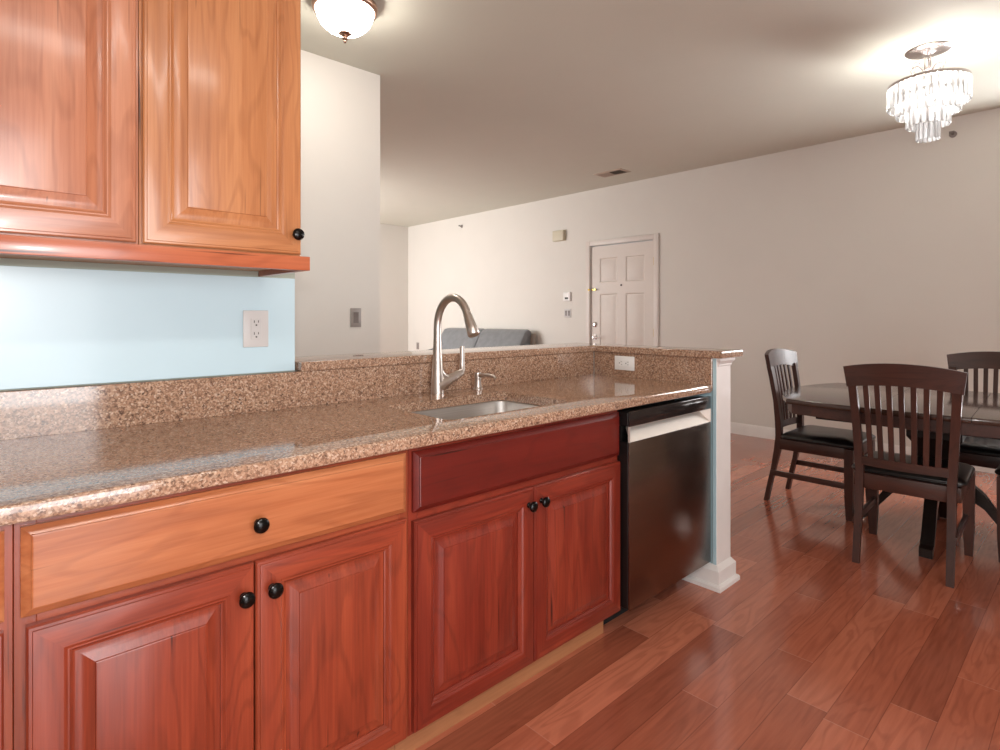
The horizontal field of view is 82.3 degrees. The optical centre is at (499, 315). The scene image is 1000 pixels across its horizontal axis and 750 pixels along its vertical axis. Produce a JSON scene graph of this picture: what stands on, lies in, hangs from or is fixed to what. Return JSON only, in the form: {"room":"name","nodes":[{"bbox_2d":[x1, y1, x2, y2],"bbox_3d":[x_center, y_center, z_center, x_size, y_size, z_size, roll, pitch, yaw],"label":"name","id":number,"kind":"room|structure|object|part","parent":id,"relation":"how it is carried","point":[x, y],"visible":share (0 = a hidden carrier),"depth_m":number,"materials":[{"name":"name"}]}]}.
{"room":"kitchen","nodes":[
{"label":"kitchen","id":0,"kind":"room"},
{"bbox_2d":[0,258,294,390],"bbox_3d":[-1.991,-0.191,0.827,3.415,2.782,0.135,0,0,-43],"label":"wall","id":1,"kind":"structure","parent":0,"point":[3,261],"depth_m":1.61,"materials":[{"name":"paint"}]},
{"bbox_2d":[0,0,137,263],"bbox_3d":[-1.114,-0.573,1.294,0.456,0.855,0.373,0,0,-43],"label":"upper cabinet","id":2,"kind":"object","parent":1,"relation":"attached to","point":[69,68],"visible":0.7,"depth_m":1.25,"materials":[{"name":"brown wood"}]},
{"bbox_3d":[-1.010,-0.579,1.186,0.311,0.684,0.010,0,0,-43],"label":"panel","id":3,"kind":"part","parent":2,"relation":"part of","materials":[{"name":"brown wood"}]},
{"bbox_2d":[0,265,294,389],"bbox_3d":[-1.925,0.029,0.790,3.362,0.310,0.006,0,0,-43],"label":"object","id":4,"kind":"object","parent":1,"relation":"attached to","point":[59,326],"visible":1,"depth_m":1.61,"materials":[{"name":"paint"}]},
{"bbox_2d":[243,310,267,346],"bbox_3d":[-0.786,0.041,1.843,0.080,0.118,0.008,0,0,-43],"label":"wall outlet","id":5,"kind":"object","parent":4,"relation":"attached to","point":[255,322],"visible":1,"depth_m":1.84,"materials":[{"name":"grey plastic"}]},
{"bbox_2d":[251,318,261,338],"bbox_3d":[-0.784,0.041,1.841,0.033,0.067,0.003,0,0,-43],"label":"receptacle","id":6,"kind":"object","parent":5,"relation":"attached to","point":[256,323],"depth_m":1.84,"materials":[{"name":"grey plastic"}]},
{"bbox_2d":[113,0,304,270],"bbox_3d":[-0.803,-0.573,1.585,0.392,0.855,0.373,0,0,-43],"label":"upper cabinet","id":7,"kind":"object","parent":1,"relation":"attached to","point":[219,81],"visible":0.87,"depth_m":1.46,"materials":[{"name":"brown wood"}]},
{"bbox_2d":[0,234,309,276],"bbox_3d":[-0.972,-0.147,1.446,0.870,0.039,0.344,0,0,-43],"label":"rail","id":8,"kind":"object","parent":7,"relation":"attached to","point":[276,264],"visible":0.97,"depth_m":1.35,"materials":[{"name":"brown wood"}]},
{"bbox_3d":[-0.700,-0.579,1.476,0.254,0.684,0.010,0,0,-43],"label":"panel","id":9,"kind":"part","parent":7,"relation":"part of","materials":[{"name":"brown wood"}]},
{"bbox_3d":[-0.558,-0.225,1.578,0.033,0.033,0.031,0,0,-43],"label":"knob","id":10,"kind":"part","parent":7,"relation":"part of","materials":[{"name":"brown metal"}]},
{"bbox_2d":[295,50,379,356],"bbox_3d":[-2.515,-0.191,2.249,4.590,2.782,0.140,0,0,-43],"label":"wall","id":11,"kind":"structure","parent":0,"point":[340,102],"depth_m":3.56,"materials":[{"name":"paint"}]},
{"bbox_2d":[350,308,360,326],"bbox_3d":[-0.915,0.010,3.637,0.074,0.120,0.011,0,0,-43],"label":"light switch","id":12,"kind":"object","parent":11,"relation":"attached to","point":[355,313],"visible":1,"depth_m":3.63,"materials":[{"name":"grey plastic"}]},
{"bbox_2d":[380,224,407,351],"bbox_3d":[-3.099,-0.191,8.903,3.870,2.782,0.150,0,0,-43],"label":"wall","id":13,"kind":"structure","parent":0,"point":[393,238],"depth_m":9.96,"materials":[{"name":"paint"}]},
{"bbox_2d":[301,0,999,226],"bbox_3d":[-0.881,-1.632,3.247,8.640,0.100,11.450,0,0,-43],"label":"ceiling","id":14,"kind":"structure","parent":0,"point":[486,105],"depth_m":3.81,"materials":[{"name":"paint"}]},
{"bbox_2d":[311,0,377,43],"bbox_3d":[-0.778,-1.474,2.871,0.326,0.215,0.326,0,0,-43],"label":"ceiling lamp","id":15,"kind":"object","parent":14,"relation":"attached to","point":[346,19],"visible":1,"depth_m":2.80,"materials":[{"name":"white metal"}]},
{"bbox_2d":[593,168,630,176],"bbox_3d":[1.236,-1.577,6.321,0.200,0.010,0.360,0,0,-43],"label":"ceiling vent","id":16,"kind":"object","parent":14,"relation":"in","point":[615,171],"visible":1,"depth_m":6.29,"materials":[{"name":"metal"}]},
{"bbox_2d":[886,41,972,142],"bbox_3d":[2.546,-1.314,3.402,0.409,0.536,0.409,0,0,-43],"label":"chandelier","id":17,"kind":"object","parent":14,"relation":"hanging from","point":[925,105],"visible":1,"depth_m":3.32,"materials":[{"name":"glass"}]},
{"bbox_3d":[2.546,-1.362,3.402,0.060,0.360,0.060,0,0,-43],"label":"stem","id":18,"kind":"part","parent":17,"relation":"part of","materials":[{"name":"silver metal"}]},
{"bbox_2d":[593,351,712,562],"bbox_3d":[0.758,0.694,2.831,0.132,1.013,0.687,0,0,-43],"label":"wall","id":19,"kind":"structure","parent":0,"point":[711,393],"depth_m":2.54,"materials":[{"name":"white paint"}]},
{"bbox_2d":[594,352,712,388],"bbox_3d":[0.718,0.256,2.769,0.010,0.138,0.649,0,0,-43],"label":"backsplash","id":20,"kind":"structure","parent":19,"relation":"attached to","point":[697,370],"depth_m":2.71,"materials":[{"name":"brown stone"}]},
{"bbox_2d":[615,356,633,370],"bbox_3d":[0.621,0.236,2.860,0.008,0.070,0.116,0,0,-43],"label":"wall outlet","id":21,"kind":"object","parent":20,"relation":"attached to","point":[621,362],"visible":1,"depth_m":2.86,"materials":[{"name":"white plastic"}]},
{"bbox_2d":[618,360,629,366],"bbox_3d":[0.620,0.236,2.858,0.003,0.033,0.067,0,0,-43],"label":"receptacle","id":22,"kind":"object","parent":21,"relation":"attached to","point":[621,363],"depth_m":2.86,"materials":[{"name":"white plastic"}]},
{"bbox_2d":[682,557,739,592],"bbox_3d":[0.944,1.149,2.624,0.194,0.103,0.230,0,0,-43],"label":"trim","id":23,"kind":"structure","parent":19,"relation":"attached to","point":[717,578],"depth_m":2.54,"materials":[{"name":"white paint"}]},
{"bbox_2d":[713,358,729,564],"bbox_3d":[0.996,0.694,2.569,0.134,1.013,0.020,0,0,-43],"label":"trim","id":24,"kind":"structure","parent":19,"relation":"attached to","point":[721,375],"depth_m":2.55,"materials":[{"name":"white paint"}]},
{"bbox_2d":[712,357,734,366],"bbox_3d":[1.000,0.205,2.577,0.147,0.038,0.055,0,0,-43],"label":"trim","id":25,"kind":"structure","parent":19,"relation":"attached to","point":[725,361],"depth_m":2.55,"materials":[{"name":"white paint"}]},
{"bbox_2d":[408,108,999,446],"bbox_3d":[2.224,-0.191,6.142,0.150,2.782,11.450,0,0,-43],"label":"wall","id":26,"kind":"structure","parent":0,"point":[884,246],"depth_m":5.52,"materials":[{"name":"paint"}]},
{"bbox_2d":[553,230,565,241],"bbox_3d":[0.776,-1.058,7.547,0.050,0.144,0.200,0,0,-43],"label":"door chime","id":27,"kind":"object","parent":26,"relation":"attached to","point":[560,235],"visible":1,"depth_m":7.50,"materials":[{"name":"beige plastic"}]},
{"bbox_2d":[563,292,570,300],"bbox_3d":[0.874,-0.252,7.460,0.026,0.116,0.120,0,0,-43],"label":"thermostat","id":28,"kind":"object","parent":26,"relation":"attached to","point":[566,295],"visible":1,"depth_m":7.44,"materials":[{"name":"white plastic"}]},
{"bbox_2d":[564,309,570,317],"bbox_3d":[0.881,-0.037,7.463,0.011,0.116,0.114,0,0,-43],"label":"light switch","id":29,"kind":"object","parent":26,"relation":"attached to","point":[567,312],"visible":1,"depth_m":7.46,"materials":[{"name":"grey plastic"}]},
{"bbox_2d":[586,233,658,345],"bbox_3d":[1.462,0.127,6.874,0.116,2.130,1.040,0,0,-43],"label":"door","id":30,"kind":"structure","parent":26,"relation":"in","point":[624,277],"depth_m":6.83,"materials":[{"name":"paint"}]},
{"bbox_2d":[730,422,995,473],"bbox_3d":[3.882,1.144,4.242,0.015,0.112,6.110,0,0,-43],"label":"baseboard","id":31,"kind":"structure","parent":26,"relation":"attached to","point":[735,428],"depth_m":5.62,"materials":[{"name":"white paint"}]},
{"bbox_2d":[949,131,956,137],"bbox_3d":[3.583,-1.445,4.531,0.058,0.051,0.052,0,0,-43],"label":"sprinkler head","id":32,"kind":"object","parent":26,"relation":"attached to","point":[952,134],"visible":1,"depth_m":4.53},
{"bbox_2d":[415,433,999,749],"bbox_3d":[-0.881,1.250,3.247,8.640,0.100,11.450,0,0,-43],"label":"floor","id":33,"kind":"structure","parent":0,"point":[813,647],"depth_m":2.03,"materials":[{"name":"brown wood"}]},
{"bbox_2d":[0,524,12,749],"bbox_3d":[-1.176,0.769,0.995,0.476,0.861,0.650,0,0,-43],"label":"base cabinet","id":34,"kind":"object","parent":33,"relation":"on","point":[6,532],"visible":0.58,"depth_m":0.95,"materials":[{"name":"brown wood"}]},
{"bbox_3d":[-0.979,0.429,0.790,0.446,0.150,0.020,0,0,-43],"label":"drawer","id":35,"kind":"part","parent":34,"relation":"part of","materials":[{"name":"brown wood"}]},
{"bbox_3d":[-0.979,0.802,0.789,0.444,0.565,0.020,0,0,-43],"label":"door","id":36,"kind":"part","parent":34,"relation":"part of","materials":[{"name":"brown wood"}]},
{"bbox_2d":[13,450,407,749],"bbox_3d":[-0.715,0.769,1.425,0.784,0.861,0.650,0,0,-43],"label":"base cabinet","id":37,"kind":"object","parent":33,"relation":"on","point":[267,612],"visible":0.95,"depth_m":1.17,"materials":[{"name":"brown wood"}]},
{"bbox_3d":[-0.659,0.804,1.087,0.372,0.565,0.020,0,0,-43],"label":"door","id":38,"kind":"part","parent":37,"relation":"part of","materials":[{"name":"brown wood"}]},
{"bbox_3d":[-0.657,0.804,1.085,0.244,0.436,0.010,0,0,-43],"label":"panel","id":39,"kind":"part","parent":37,"relation":"part of","materials":[{"name":"brown wood"}]},
{"bbox_3d":[-0.521,0.430,1.216,0.764,0.152,0.020,0,0,-43],"label":"drawer","id":40,"kind":"part","parent":37,"relation":"part of","materials":[{"name":"brown wood"}]},
{"bbox_3d":[-0.523,0.584,1.180,0.033,0.033,0.031,0,0,-43],"label":"knob","id":41,"kind":"part","parent":37,"relation":"part of","materials":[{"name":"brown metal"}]},
{"bbox_3d":[-0.502,0.438,1.200,0.033,0.033,0.031,0,0,-43],"label":"knob","id":42,"kind":"part","parent":37,"relation":"part of","materials":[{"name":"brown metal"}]},
{"bbox_3d":[-0.480,0.584,1.220,0.033,0.033,0.031,0,0,-43],"label":"knob","id":43,"kind":"part","parent":37,"relation":"part of","materials":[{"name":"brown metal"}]},
{"bbox_3d":[-0.382,0.804,1.346,0.380,0.565,0.020,0,0,-43],"label":"door","id":44,"kind":"part","parent":37,"relation":"part of","materials":[{"name":"brown wood"}]},
{"bbox_3d":[-0.380,0.804,1.344,0.252,0.436,0.010,0,0,-43],"label":"panel","id":45,"kind":"part","parent":37,"relation":"part of","materials":[{"name":"brown wood"}]},
{"bbox_2d":[428,328,535,349],"bbox_3d":[-0.499,0.692,8.190,0.941,1.016,1.910,0,0,-43],"label":"loveseat","id":46,"kind":"object","parent":33,"relation":"on","point":[451,338],"visible":0.18,"depth_m":8.21,"materials":[{"name":"grey fabric"}]},
{"bbox_2d":[441,328,483,348],"bbox_3d":[-0.616,0.453,8.703,0.377,0.538,0.900,0,0,-43],"label":"cushion","id":47,"kind":"object","parent":46,"relation":"on","point":[451,338],"depth_m":8.68,"materials":[{"name":"grey fabric"}]},
{"bbox_2d":[475,329,530,347],"bbox_3d":[0.005,0.453,8.037,0.377,0.538,0.900,0,0,-43],"label":"cushion","id":48,"kind":"object","parent":46,"relation":"on","point":[487,337],"depth_m":7.99,"materials":[{"name":"grey fabric"}]},
{"bbox_3d":[-0.195,0.568,8.473,0.111,0.664,1.910,0,0,-43],"label":"panel","id":49,"kind":"part","parent":46,"relation":"part of","materials":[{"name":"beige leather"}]},
{"bbox_2d":[395,410,619,749],"bbox_3d":[-0.090,0.769,2.008,0.922,0.861,0.650,0,0,-43],"label":"base cabinet","id":50,"kind":"object","parent":33,"relation":"on","point":[514,535],"visible":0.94,"depth_m":1.71,"materials":[{"name":"brown wood"}]},
{"bbox_2d":[0,374,711,526],"bbox_3d":[-0.330,0.321,1.790,2.858,0.032,0.652,0,0,-43],"label":"countertop","id":51,"kind":"structure","parent":50,"relation":"on","point":[41,477],"depth_m":1.42,"materials":[{"name":"brown stone"}]},
{"bbox_2d":[431,294,479,393],"bbox_3d":[-0.136,0.110,2.217,0.156,0.390,0.269,0,0,-43],"label":"faucet","id":52,"kind":"object","parent":51,"relation":"on","point":[440,380],"visible":1,"depth_m":2.24,"materials":[{"name":"silver metal"}]},
{"bbox_3d":[-0.160,0.186,2.331,0.037,0.126,0.030,0,0,-43],"label":"lever","id":53,"kind":"part","parent":52,"relation":"part of","materials":[{"name":"silver metal"}]},
{"bbox_2d":[412,400,538,419],"bbox_3d":[-0.071,0.437,1.988,0.584,0.198,0.395,0,0,-43],"label":"sink","id":54,"kind":"object","parent":51,"relation":"in","point":[483,408],"visible":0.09,"depth_m":2.20,"materials":[{"name":"metal"}]},
{"bbox_2d":[473,372,496,389],"bbox_3d":[-0.060,0.270,2.352,0.040,0.071,0.132,0,0,-43],"label":"soap dispenser","id":55,"kind":"object","parent":51,"relation":"on","point":[477,385],"visible":1,"depth_m":2.37,"materials":[{"name":"silver metal"}]},
{"bbox_3d":[-0.059,0.249,2.350,0.028,0.031,0.126,0,0,-43],"label":"pump spout","id":56,"kind":"part","parent":55,"relation":"part of","materials":[{"name":"silver metal"}]},
{"bbox_3d":[-0.062,0.811,1.645,0.448,0.551,0.020,0,0,-43],"label":"door","id":57,"kind":"part","parent":50,"relation":"part of","materials":[{"name":"brown wood"}]},
{"bbox_3d":[-0.060,0.811,1.642,0.320,0.422,0.010,0,0,-43],"label":"panel","id":58,"kind":"part","parent":50,"relation":"part of","materials":[{"name":"brown wood"}]},
{"bbox_3d":[0.100,0.586,1.761,0.033,0.033,0.031,0,0,-43],"label":"knob","id":59,"kind":"part","parent":50,"relation":"part of","materials":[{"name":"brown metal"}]},
{"bbox_3d":[0.141,0.584,1.799,0.033,0.033,0.031,0,0,-43],"label":"knob","id":60,"kind":"part","parent":50,"relation":"part of","materials":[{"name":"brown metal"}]},
{"bbox_3d":[0.273,0.811,1.956,0.460,0.551,0.020,0,0,-43],"label":"door","id":61,"kind":"part","parent":50,"relation":"part of","materials":[{"name":"brown wood"}]},
{"bbox_3d":[0.275,0.811,1.954,0.331,0.422,0.010,0,0,-43],"label":"panel","id":62,"kind":"part","parent":50,"relation":"part of","materials":[{"name":"brown wood"}]},
{"bbox_2d":[603,396,710,624],"bbox_3d":[0.492,0.775,2.514,0.617,0.850,0.604,0,0,-43],"label":"dishwasher","id":63,"kind":"object","parent":33,"relation":"on","point":[664,456],"visible":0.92,"depth_m":2.24,"materials":[{"name":"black metal"}]},
{"bbox_3d":[0.582,1.141,2.399,0.582,0.118,0.015,0,0,-43],"label":"kick plate","id":64,"kind":"part","parent":63,"relation":"part of","materials":[{"name":"black plastic"}]},
{"bbox_3d":[0.685,0.434,2.307,0.617,0.056,0.038,0,0,-43],"label":"pocket handle","id":65,"kind":"part","parent":63,"relation":"part of","materials":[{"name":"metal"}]},
{"bbox_3d":[0.696,0.769,2.296,0.617,0.612,0.008,0,0,-43],"label":"door panel","id":66,"kind":"part","parent":63,"relation":"part of","materials":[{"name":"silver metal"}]},
{"bbox_2d":[764,349,875,521],"bbox_3d":[2.040,0.711,3.678,0.479,0.978,0.553,0,0,-43],"label":"dining chair","id":67,"kind":"object","parent":33,"relation":"on","point":[832,442],"visible":0.81,"depth_m":3.65,"materials":[{"name":"brown wood"}]},
{"bbox_3d":[1.760,0.762,3.695,0.059,0.875,0.112,0,0,-43],"label":"leg","id":68,"kind":"part","parent":67,"relation":"part of","materials":[{"name":"brown wood"}]},
{"bbox_3d":[1.879,0.286,3.851,0.479,0.128,0.080,0,0,-43],"label":"crest rail","id":69,"kind":"part","parent":67,"relation":"part of","materials":[{"name":"brown wood"}]},
{"bbox_3d":[1.911,0.713,3.816,0.340,0.041,0.037,0,0,-43],"label":"rail","id":70,"kind":"part","parent":67,"relation":"part of","materials":[{"name":"brown wood"}]},
{"bbox_3d":[2.042,0.762,3.958,0.059,0.875,0.112,0,0,-43],"label":"leg","id":71,"kind":"part","parent":67,"relation":"part of","materials":[{"name":"brown wood"}]},
{"bbox_3d":[2.084,0.756,3.631,0.460,0.050,0.424,0,0,-43],"label":"seat","id":72,"kind":"part","parent":67,"relation":"part of","materials":[{"name":"black leather"}]},
{"bbox_3d":[2.055,0.993,3.361,0.047,0.415,0.047,0,0,-43],"label":"leg","id":73,"kind":"part","parent":67,"relation":"part of","materials":[{"name":"brown wood"}]},
{"bbox_3d":[2.354,0.993,3.641,0.047,0.415,0.047,0,0,-43],"label":"leg","id":74,"kind":"part","parent":67,"relation":"part of","materials":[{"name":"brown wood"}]},
{"bbox_2d":[782,383,999,559],"bbox_3d":[2.376,0.827,3.111,1.480,0.744,1.190,0,0,44],"label":"dining table","id":75,"kind":"object","parent":33,"relation":"on","point":[827,401],"visible":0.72,"depth_m":2.97,"materials":[{"name":"brown wood"}]},
{"bbox_3d":[2.147,0.537,2.874,1.000,0.075,0.070,0,0,44],"label":"slide rail","id":76,"kind":"part","parent":75,"relation":"part of","materials":[{"name":"black wood"}]},
{"bbox_2d":[843,363,974,587],"bbox_3d":[2.038,0.711,2.841,0.479,0.978,0.553,0,0,44],"label":"dining chair","id":77,"kind":"object","parent":33,"relation":"on","point":[951,481],"visible":1,"depth_m":2.69,"materials":[{"name":"brown wood"}]},
{"bbox_3d":[1.758,0.762,2.830,0.059,0.875,0.112,0,0,44],"label":"leg","id":78,"kind":"part","parent":77,"relation":"part of","materials":[{"name":"brown wood"}]},
{"bbox_3d":[2.059,0.993,3.157,0.047,0.415,0.047,0,0,44],"label":"leg","id":79,"kind":"part","parent":77,"relation":"part of","materials":[{"name":"brown wood"}]},
{"bbox_3d":[1.907,0.713,2.706,0.340,0.041,0.037,0,0,44],"label":"rail","id":80,"kind":"part","parent":77,"relation":"part of","materials":[{"name":"brown wood"}]},
{"bbox_3d":[1.874,0.286,2.671,0.479,0.128,0.080,0,0,44],"label":"crest rail","id":81,"kind":"part","parent":77,"relation":"part of","materials":[{"name":"brown wood"}]},
{"bbox_3d":[2.083,0.756,2.887,0.460,0.050,0.424,0,0,44],"label":"seat","id":82,"kind":"part","parent":77,"relation":"part of","materials":[{"name":"black leather"}]},
{"bbox_3d":[2.035,0.762,2.561,0.059,0.875,0.112,0,0,44],"label":"leg","id":83,"kind":"part","parent":77,"relation":"part of","materials":[{"name":"brown wood"}]},
{"bbox_3d":[2.354,0.993,2.872,0.047,0.415,0.047,0,0,44],"label":"leg","id":84,"kind":"part","parent":77,"relation":"part of","materials":[{"name":"brown wood"}]},
{"bbox_2d":[937,351,999,519],"bbox_3d":[2.894,0.711,3.387,0.553,0.978,0.479,0,0,-41],"label":"dining chair","id":85,"kind":"object","parent":33,"relation":"on","point":[975,451],"visible":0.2,"depth_m":3.54,"materials":[{"name":"brown wood"}]},
{"bbox_3d":[3.072,0.286,3.543,0.080,0.128,0.479,0,0,-41],"label":"crest rail","id":86,"kind":"part","parent":85,"relation":"part of","materials":[{"name":"brown wood"}]},
{"bbox_3d":[2.845,0.756,3.345,0.424,0.050,0.460,0,0,-41],"label":"seat","id":87,"kind":"part","parent":85,"relation":"part of","materials":[{"name":"black leather"}]},
{"bbox_2d":[994,464,999,561],"bbox_3d":[2.768,0.711,2.750,0.479,0.978,0.553,0,0,-43],"label":"dining chair","id":88,"kind":"object","parent":33,"relation":"on","point":[997,471],"visible":1,"depth_m":2.78,"materials":[{"name":"brown wood"}]},
{"bbox_3d":[2.724,0.756,2.797,0.460,0.050,0.424,0,0,-43],"label":"seat","id":89,"kind":"part","parent":88,"relation":"part of","materials":[{"name":"black leather"}]},
{"bbox_3d":[2.453,0.993,2.787,0.047,0.415,0.047,0,0,-43],"label":"leg","id":90,"kind":"part","parent":88,"relation":"part of","materials":[{"name":"brown wood"}]},
{"bbox_3d":[-0.107,0.694,2.585,1.740,1.013,0.133,0,0,-43],"label":"wall","id":91,"kind":"structure","parent":0,"visible":0},
{"bbox_2d":[0,352,593,439],"bbox_3d":[-0.564,0.246,2.041,2.858,0.120,0.034,0,0,-43],"label":"backsplash","id":92,"kind":"structure","parent":91,"relation":"attached to","point":[24,413],"depth_m":1.77,"materials":[{"name":"brown stone"}]},
{"bbox_2d":[295,343,742,370],"bbox_3d":[0.131,0.170,2.367,1.784,0.031,0.967,0,0,-43],"label":"bar","id":93,"kind":"object","parent":91,"relation":"on","point":[340,361],"visible":0.84,"depth_m":2.50,"materials":[{"name":"brown stone"}]}
]}

